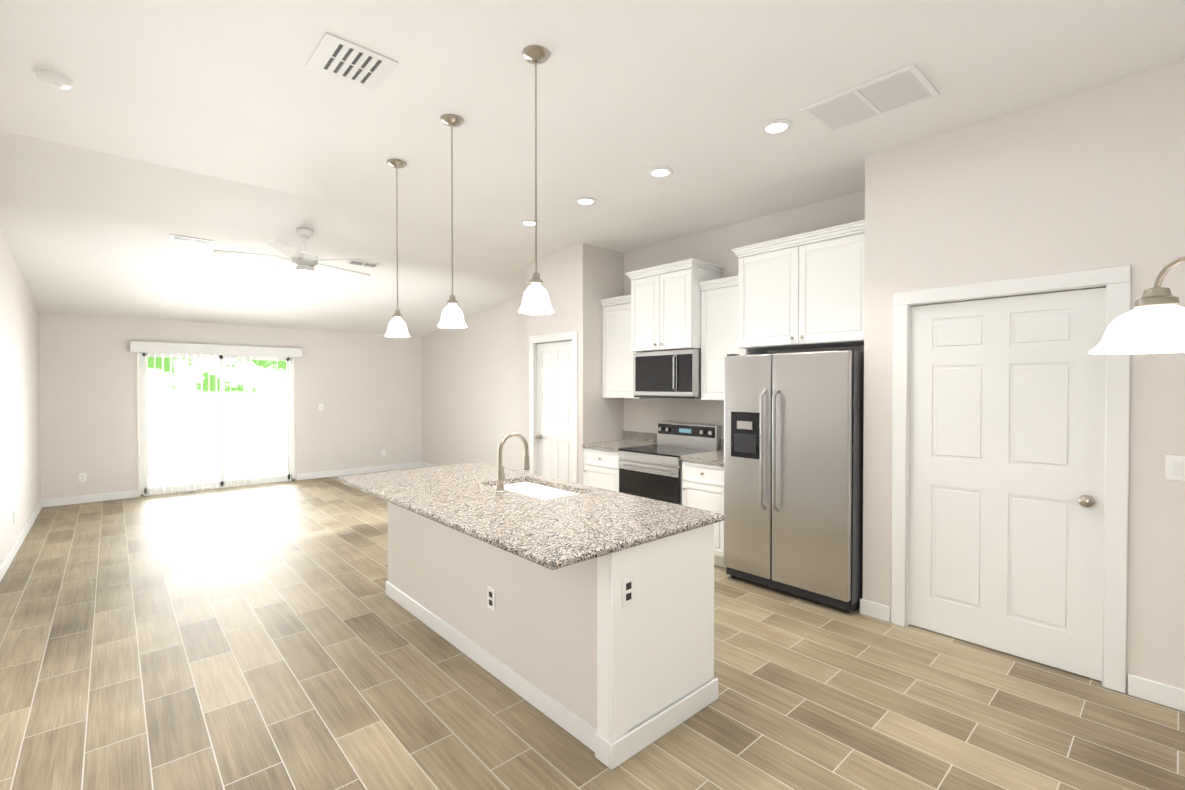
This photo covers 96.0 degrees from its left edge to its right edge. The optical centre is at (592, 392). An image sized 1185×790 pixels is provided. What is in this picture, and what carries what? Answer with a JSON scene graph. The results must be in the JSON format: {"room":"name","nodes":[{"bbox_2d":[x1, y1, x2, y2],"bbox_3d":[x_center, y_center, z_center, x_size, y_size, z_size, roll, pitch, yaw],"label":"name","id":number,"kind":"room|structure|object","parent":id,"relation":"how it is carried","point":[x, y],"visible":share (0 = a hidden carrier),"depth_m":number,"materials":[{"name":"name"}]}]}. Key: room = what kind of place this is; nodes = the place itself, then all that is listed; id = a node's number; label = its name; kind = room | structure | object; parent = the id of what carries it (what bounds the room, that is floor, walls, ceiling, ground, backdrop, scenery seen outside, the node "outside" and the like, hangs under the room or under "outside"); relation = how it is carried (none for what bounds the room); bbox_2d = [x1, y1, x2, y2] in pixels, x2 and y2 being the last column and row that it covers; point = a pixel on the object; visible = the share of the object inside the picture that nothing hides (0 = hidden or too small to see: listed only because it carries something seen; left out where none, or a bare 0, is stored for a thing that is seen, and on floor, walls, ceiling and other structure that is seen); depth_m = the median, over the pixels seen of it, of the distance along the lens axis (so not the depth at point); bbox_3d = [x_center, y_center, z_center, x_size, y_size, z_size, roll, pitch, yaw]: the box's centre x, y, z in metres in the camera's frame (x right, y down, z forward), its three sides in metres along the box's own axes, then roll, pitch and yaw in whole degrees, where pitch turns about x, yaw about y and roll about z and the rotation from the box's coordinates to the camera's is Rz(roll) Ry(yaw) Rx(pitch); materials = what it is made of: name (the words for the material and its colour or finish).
{"room":"kitchen","nodes":[
{"label":"kitchen","id":0,"kind":"room"},
{"bbox_2d":[0,228,40,565],"bbox_3d":[-2.870,-0.149,2.096,0.120,3.300,12.540,-1,1,-42],"label":"wall","id":1,"kind":"structure","parent":0,"point":[20,480],"depth_m":5.09,"materials":[{"name":"paint"}]},
{"bbox_2d":[0,499,43,581],"bbox_3d":[-2.818,1.451,2.161,0.017,0.100,12.300,-1,1,-42],"label":"baseboard","id":2,"kind":"structure","parent":1,"relation":"attached to","point":[10,556],"depth_m":5.02,"materials":[{"name":"white wood"}]},
{"bbox_2d":[39,312,421,499],"bbox_3d":[-5.081,-0.224,8.466,5.140,3.300,0.120,-1,1,-42],"label":"wall","id":3,"kind":"structure","parent":0,"point":[365,389],"depth_m":7.83,"materials":[{"name":"paint"}]},
{"bbox_2d":[79,473,85,482],"bbox_3d":[-6.663,1.114,6.966,0.072,0.115,0.007,-1,1,-42],"label":"electrical outlet","id":4,"kind":"object","parent":3,"relation":"attached to","point":[82,477],"visible":1,"depth_m":6.96,"materials":[{"name":"white plastic"}]},
{"bbox_2d":[44,490,137,506],"bbox_3d":[-6.587,1.393,7.034,0.900,0.100,0.014,-1,1,-42],"label":"baseboard","id":5,"kind":"structure","parent":3,"relation":"attached to","point":[125,494],"depth_m":7.01,"materials":[{"name":"white wood"}]},
{"bbox_2d":[130,341,302,357],"bbox_3d":[-5.487,-0.627,7.926,2.100,0.150,0.126,-1,1,-42],"label":"valance","id":6,"kind":"object","parent":3,"relation":"attached to","point":[170,348],"visible":1,"depth_m":7.79,"materials":[{"name":"white"}]},
{"bbox_2d":[137,353,296,496],"bbox_3d":[-5.489,0.397,7.937,1.955,2.048,0.086,-1,1,-42],"label":"vertical blinds","id":7,"kind":"object","parent":3,"relation":"attached to","point":[163,425],"visible":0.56,"depth_m":7.67,"materials":[{"name":"white plastic"}]},
{"bbox_2d":[139,353,294,496],"bbox_3d":[-5.569,0.407,8.029,1.920,2.050,0.085,-1,1,-42],"label":"door","id":8,"kind":"structure","parent":3,"relation":"in","point":[290,406],"depth_m":8.00,"materials":[{"name":"white"}]},
{"bbox_2d":[297,462,420,479],"bbox_3d":[-4.024,1.366,9.351,2.090,0.100,0.014,-1,1,-42],"label":"baseboard","id":9,"kind":"structure","parent":3,"relation":"attached to","point":[324,474],"depth_m":9.27,"materials":[{"name":"white wood"}]},
{"bbox_2d":[526,243,623,484],"bbox_3d":[-0.222,-0.198,6.280,0.620,3.300,1.040,-1,1,-42],"label":"wall","id":10,"kind":"structure","parent":0,"point":[581,281],"depth_m":5.85,"materials":[{"name":"paint"}]},
{"bbox_2d":[535,341,571,481],"bbox_3d":[-0.438,0.435,6.092,0.104,2.023,0.702,-1,1,-42],"label":"pantry door","id":11,"kind":"structure","parent":10,"relation":"in","point":[553,436],"depth_m":6.11,"materials":[{"name":"white wood"}]},
{"bbox_2d":[529,331,577,483],"bbox_3d":[-0.439,0.392,6.091,0.066,2.125,0.880,-1,1,-42],"label":"door frame","id":12,"kind":"structure","parent":10,"relation":"attached to","point":[534,341],"depth_m":6.13,"materials":[{"name":"white wood"}]},
{"bbox_2d":[0,467,1184,789],"bbox_3d":[-0.916,1.542,3.787,5.620,0.120,12.760,-1,1,-42],"label":"floor","id":13,"kind":"structure","parent":0,"point":[264,637],"depth_m":2.66,"materials":[{"name":"brown tile"}]},
{"bbox_2d":[386,502,724,769],"bbox_3d":[-0.452,1.055,3.250,0.740,0.865,2.398,-1,1,-42],"label":"kitchen island","id":14,"kind":"object","parent":13,"relation":"on","point":[584,614],"depth_m":2.45,"materials":[{"name":"paint"}]},
{"bbox_2d":[341,462,724,569],"bbox_3d":[-0.553,0.606,3.158,1.050,0.035,2.422,-1,1,-42],"label":"island countertop","id":15,"kind":"structure","parent":14,"relation":"on","point":[574,529],"depth_m":2.65,"materials":[{"name":"grey stone"}]},
{"bbox_2d":[495,432,529,492],"bbox_3d":[-0.469,0.414,3.196,0.240,0.348,0.096,-1,1,-42],"label":"island faucet","id":16,"kind":"object","parent":15,"relation":"on","point":[500,483],"visible":1,"depth_m":3.15,"materials":[{"name":"silver metal"}]},
{"bbox_2d":[493,478,584,497],"bbox_3d":[-0.361,0.716,3.321,0.394,0.212,0.724,-1,1,-42],"label":"sink","id":17,"kind":"object","parent":15,"relation":"in","point":[538,489],"depth_m":3.42,"materials":[{"name":"white ceramic"}]},
{"bbox_2d":[584,447,619,491],"bbox_3d":[0.314,1.019,5.700,0.617,0.880,0.555,-1,1,-42],"label":"base cabinet","id":18,"kind":"object","parent":13,"relation":"on","point":[601,468],"depth_m":5.48,"materials":[{"name":"white wood"}]},
{"bbox_2d":[582,439,656,450],"bbox_3d":[0.308,0.562,5.690,0.632,0.035,0.555,-1,1,-42],"label":"countertop","id":19,"kind":"structure","parent":18,"relation":"on","point":[615,445],"depth_m":5.60,"materials":[{"name":"grey stone"}]},
{"bbox_2d":[619,422,720,504],"bbox_3d":[0.726,0.890,5.181,0.698,1.150,0.752,-1,1,-42],"label":"range","id":20,"kind":"object","parent":13,"relation":"on","point":[654,472],"visible":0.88,"depth_m":5.10,"materials":[{"name":"grey metal"}]},
{"bbox_2d":[680,459,725,567],"bbox_3d":[1.173,1.030,4.749,0.617,0.880,0.476,-1,1,-42],"label":"base cabinet","id":21,"kind":"object","parent":13,"relation":"on","point":[703,481],"depth_m":4.52,"materials":[{"name":"white wood"}]},
{"bbox_2d":[680,451,723,466],"bbox_3d":[1.167,0.573,4.739,0.632,0.035,0.476,-1,1,-42],"label":"countertop","id":22,"kind":"structure","parent":21,"relation":"on","point":[712,456],"depth_m":4.63,"materials":[{"name":"grey stone"}]},
{"bbox_2d":[724,348,863,612],"bbox_3d":[1.611,0.589,4.088,0.805,1.779,0.967,-1,1,-42],"label":"refrigerator","id":23,"kind":"object","parent":13,"relation":"on","point":[793,468],"visible":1,"depth_m":3.77,"materials":[{"name":"grey metal"}]},
{"bbox_2d":[0,0,1184,336],"bbox_3d":[-0.963,-1.481,3.803,5.620,1.076,12.900,-1,1,-42],"label":"ceiling","id":24,"kind":"structure","parent":0,"point":[232,124],"depth_m":3.12,"materials":[{"name":"paint"}]},
{"bbox_2d":[35,69,72,89],"bbox_3d":[-2.651,-1.533,2.628,0.132,0.044,0.132,-1,1,-42],"label":"smoke detector","id":25,"kind":"object","parent":24,"relation":"attached to","point":[53,79],"visible":1,"depth_m":2.60,"materials":[{"name":"white plastic"}]},
{"bbox_2d":[169,234,213,245],"bbox_3d":[-3.702,-1.406,4.927,0.320,0.024,0.139,-1,1,-42],"label":"ceiling vent","id":26,"kind":"object","parent":24,"relation":"in","point":[191,240],"visible":1,"depth_m":4.91,"materials":[{"name":"white metal"}]},
{"bbox_2d":[213,227,375,279],"bbox_3d":[-2.690,-1.278,4.947,1.341,0.477,1.294,-1,1,-42],"label":"ceiling fan","id":27,"kind":"object","parent":24,"relation":"hanging from","point":[303,263],"visible":1,"depth_m":4.83,"materials":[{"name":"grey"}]},
{"bbox_2d":[306,32,398,90],"bbox_3d":[-1.134,-1.547,2.515,0.320,0.012,0.320,-1,1,-42],"label":"ceiling vent","id":28,"kind":"object","parent":24,"relation":"in","point":[340,58],"visible":1,"depth_m":2.50,"materials":[{"name":"white metal"}]},
{"bbox_2d":[346,260,379,267],"bbox_3d":[-2.534,-1.425,5.901,0.320,0.024,0.139,-1,1,-42],"label":"ceiling vent","id":29,"kind":"object","parent":24,"relation":"in","point":[363,263],"visible":0.94,"depth_m":5.89,"materials":[{"name":"white"}]},
{"bbox_2d":[385,159,409,336],"bbox_3d":[-1.332,-0.976,3.637,0.164,1.182,0.164,-1,1,-42],"label":"pendant light","id":30,"kind":"object","parent":24,"relation":"hanging from","point":[397,326],"visible":1,"depth_m":3.62,"materials":[{"name":"white glass"}]},
{"bbox_2d":[438,114,466,327],"bbox_3d":[-0.803,-0.969,3.051,0.164,1.182,0.164,-1,1,-42],"label":"pendant light","id":31,"kind":"object","parent":24,"relation":"hanging from","point":[452,316],"visible":1,"depth_m":3.03,"materials":[{"name":"white glass"}]},
{"bbox_2d":[520,220,538,226],"bbox_3d":[-0.585,-1.576,4.965,0.180,0.011,0.180,-1,1,-42],"label":"recessed light","id":32,"kind":"object","parent":24,"relation":"in","point":[530,223],"visible":0.85,"depth_m":4.96,"materials":[{"name":"white"}]},
{"bbox_2d":[518,45,553,313],"bbox_3d":[-0.260,-0.962,2.450,0.164,1.182,0.164,-1,1,-42],"label":"pendant light","id":33,"kind":"object","parent":24,"relation":"hanging from","point":[535,300],"visible":1,"depth_m":2.43,"materials":[{"name":"white glass"}]},
{"bbox_2d":[575,197,596,205],"bbox_3d":[-0.055,-1.569,4.379,0.180,0.011,0.180,-1,1,-42],"label":"recessed light","id":34,"kind":"object","parent":24,"relation":"in","point":[586,201],"visible":1,"depth_m":4.37,"materials":[{"name":"white glass"}]},
{"bbox_2d":[648,167,672,177],"bbox_3d":[0.481,-1.562,3.786,0.180,0.011,0.180,-1,1,-42],"label":"recessed light","id":35,"kind":"object","parent":24,"relation":"in","point":[658,172],"visible":0.98,"depth_m":3.78,"materials":[{"name":"white glass"}]},
{"bbox_2d":[760,119,792,134],"bbox_3d":[1.077,-1.554,3.125,0.180,0.011,0.180,-1,1,-42],"label":"recessed light","id":36,"kind":"object","parent":24,"relation":"in","point":[776,127],"visible":0.98,"depth_m":3.12,"materials":[{"name":"white"}]},
{"bbox_2d":[800,63,939,132],"bbox_3d":[1.474,-1.552,2.850,0.400,0.010,0.560,-1,1,-42],"label":"ceiling vent","id":37,"kind":"object","parent":24,"relation":"in","point":[901,88],"visible":1,"depth_m":2.82,"materials":[{"name":"white metal"}]},
{"bbox_2d":[1089,256,1184,353],"bbox_3d":[1.253,-0.798,0.994,0.466,1.474,0.493,-1,1,-42],"label":"dining chandelier","id":38,"kind":"object","parent":24,"relation":"hanging from","point":[1153,321],"visible":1,"depth_m":1.16,"materials":[{"name":"white glass"}]},
{"bbox_2d":[422,190,864,472],"bbox_3d":[-0.390,-0.206,7.018,0.120,3.300,8.320,-1,1,-42],"label":"wall","id":39,"kind":"structure","parent":0,"point":[474,390],"depth_m":7.85,"materials":[{"name":"paint"}]},
{"bbox_2d":[421,462,436,467],"bbox_3d":[-1.788,1.376,8.482,0.017,0.100,4.300,-1,1,-42],"label":"baseboard","id":40,"kind":"structure","parent":39,"relation":"attached to","point":[423,464],"depth_m":9.91,"materials":[{"name":"white wood"}]},
{"bbox_2d":[600,296,645,398],"bbox_3d":[0.418,-0.461,5.776,0.337,1.040,0.555,-1,1,-42],"label":"upper cabinet","id":41,"kind":"object","parent":39,"relation":"attached to","point":[617,361],"depth_m":5.70,"materials":[{"name":"white wood"}]},
{"bbox_2d":[622,431,723,450],"bbox_3d":[0.952,0.495,5.433,0.020,0.105,1.797,-1,1,-42],"label":"backsplash","id":42,"kind":"structure","parent":39,"relation":"attached to","point":[639,437],"depth_m":5.86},
{"bbox_2d":[628,260,723,351],"bbox_3d":[0.811,-0.790,5.239,0.467,0.760,0.760,-1,1,-42],"label":"upper cabinet","id":43,"kind":"object","parent":39,"relation":"attached to","point":[664,303],"depth_m":5.02,"materials":[{"name":"white wood"}]},
{"bbox_2d":[633,349,700,398],"bbox_3d":[0.808,-0.177,5.244,0.476,0.453,0.752,-1,1,-42],"label":"microwave","id":44,"kind":"object","parent":43,"relation":"attached to","point":[668,374],"visible":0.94,"depth_m":5.05,"materials":[{"name":"silver metal"}]},
{"bbox_2d":[700,280,766,400],"bbox_3d":[1.276,-0.450,4.826,0.337,1.040,0.478,-1,1,-42],"label":"upper cabinet","id":45,"kind":"object","parent":39,"relation":"attached to","point":[718,300],"depth_m":4.76,"materials":[{"name":"white wood"}]},
{"bbox_2d":[736,224,864,351],"bbox_3d":[1.739,-0.763,4.205,0.477,0.790,1.055,-1,1,-42],"label":"upper cabinet","id":46,"kind":"object","parent":39,"relation":"attached to","point":[803,291],"depth_m":4.03,"materials":[{"name":"white wood"}]},
{"bbox_2d":[862,60,1184,692],"bbox_3d":[3.418,-0.150,2.251,0.620,3.300,4.100,-1,1,-42],"label":"wall","id":47,"kind":"structure","parent":0,"point":[1092,178],"depth_m":2.79,"materials":[{"name":"paint"}]},
{"bbox_2d":[909,287,1105,680],"bbox_3d":[2.309,0.471,3.052,0.104,2.023,0.897,-1,1,-42],"label":"door","id":48,"kind":"structure","parent":47,"relation":"in","point":[1007,428],"depth_m":3.01,"materials":[{"name":"white wood"}]},
{"bbox_2d":[891,265,1130,693],"bbox_3d":[2.308,0.428,3.051,0.066,2.125,1.075,-1,1,-42],"label":"door frame","id":49,"kind":"structure","parent":47,"relation":"attached to","point":[1117,279],"depth_m":2.70,"materials":[{"name":"white wood"}]},
{"bbox_2d":[1128,674,1184,711],"bbox_3d":[3.594,1.457,1.600,0.017,0.100,2.810,-1,1,-42],"label":"baseboard","id":50,"kind":"structure","parent":47,"relation":"attached to","point":[1158,692],"depth_m":2.57,"materials":[{"name":"white wood"}]},
{"bbox_2d":[1166,455,1184,480],"bbox_3d":[2.776,0.357,2.499,0.008,0.115,0.122,-1,1,-42],"label":"light switch","id":51,"kind":"object","parent":47,"relation":"attached to","point":[1175,467],"visible":1,"depth_m":2.52,"materials":[{"name":"white plastic"}]},
{"label":"outside","id":52,"kind":"structure","parent":0,"visible":0},
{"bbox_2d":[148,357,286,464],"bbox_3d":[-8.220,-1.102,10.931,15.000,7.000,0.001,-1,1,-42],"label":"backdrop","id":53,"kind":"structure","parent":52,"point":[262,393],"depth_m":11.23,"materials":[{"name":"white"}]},
{"bbox_2d":[149,455,286,487],"bbox_3d":[-6.933,1.479,9.536,15.000,0.070,3.840,-1,1,-42],"label":"patio","id":54,"kind":"structure","parent":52,"point":[266,469],"depth_m":9.86,"materials":[{"name":"white concrete"}]}
]}

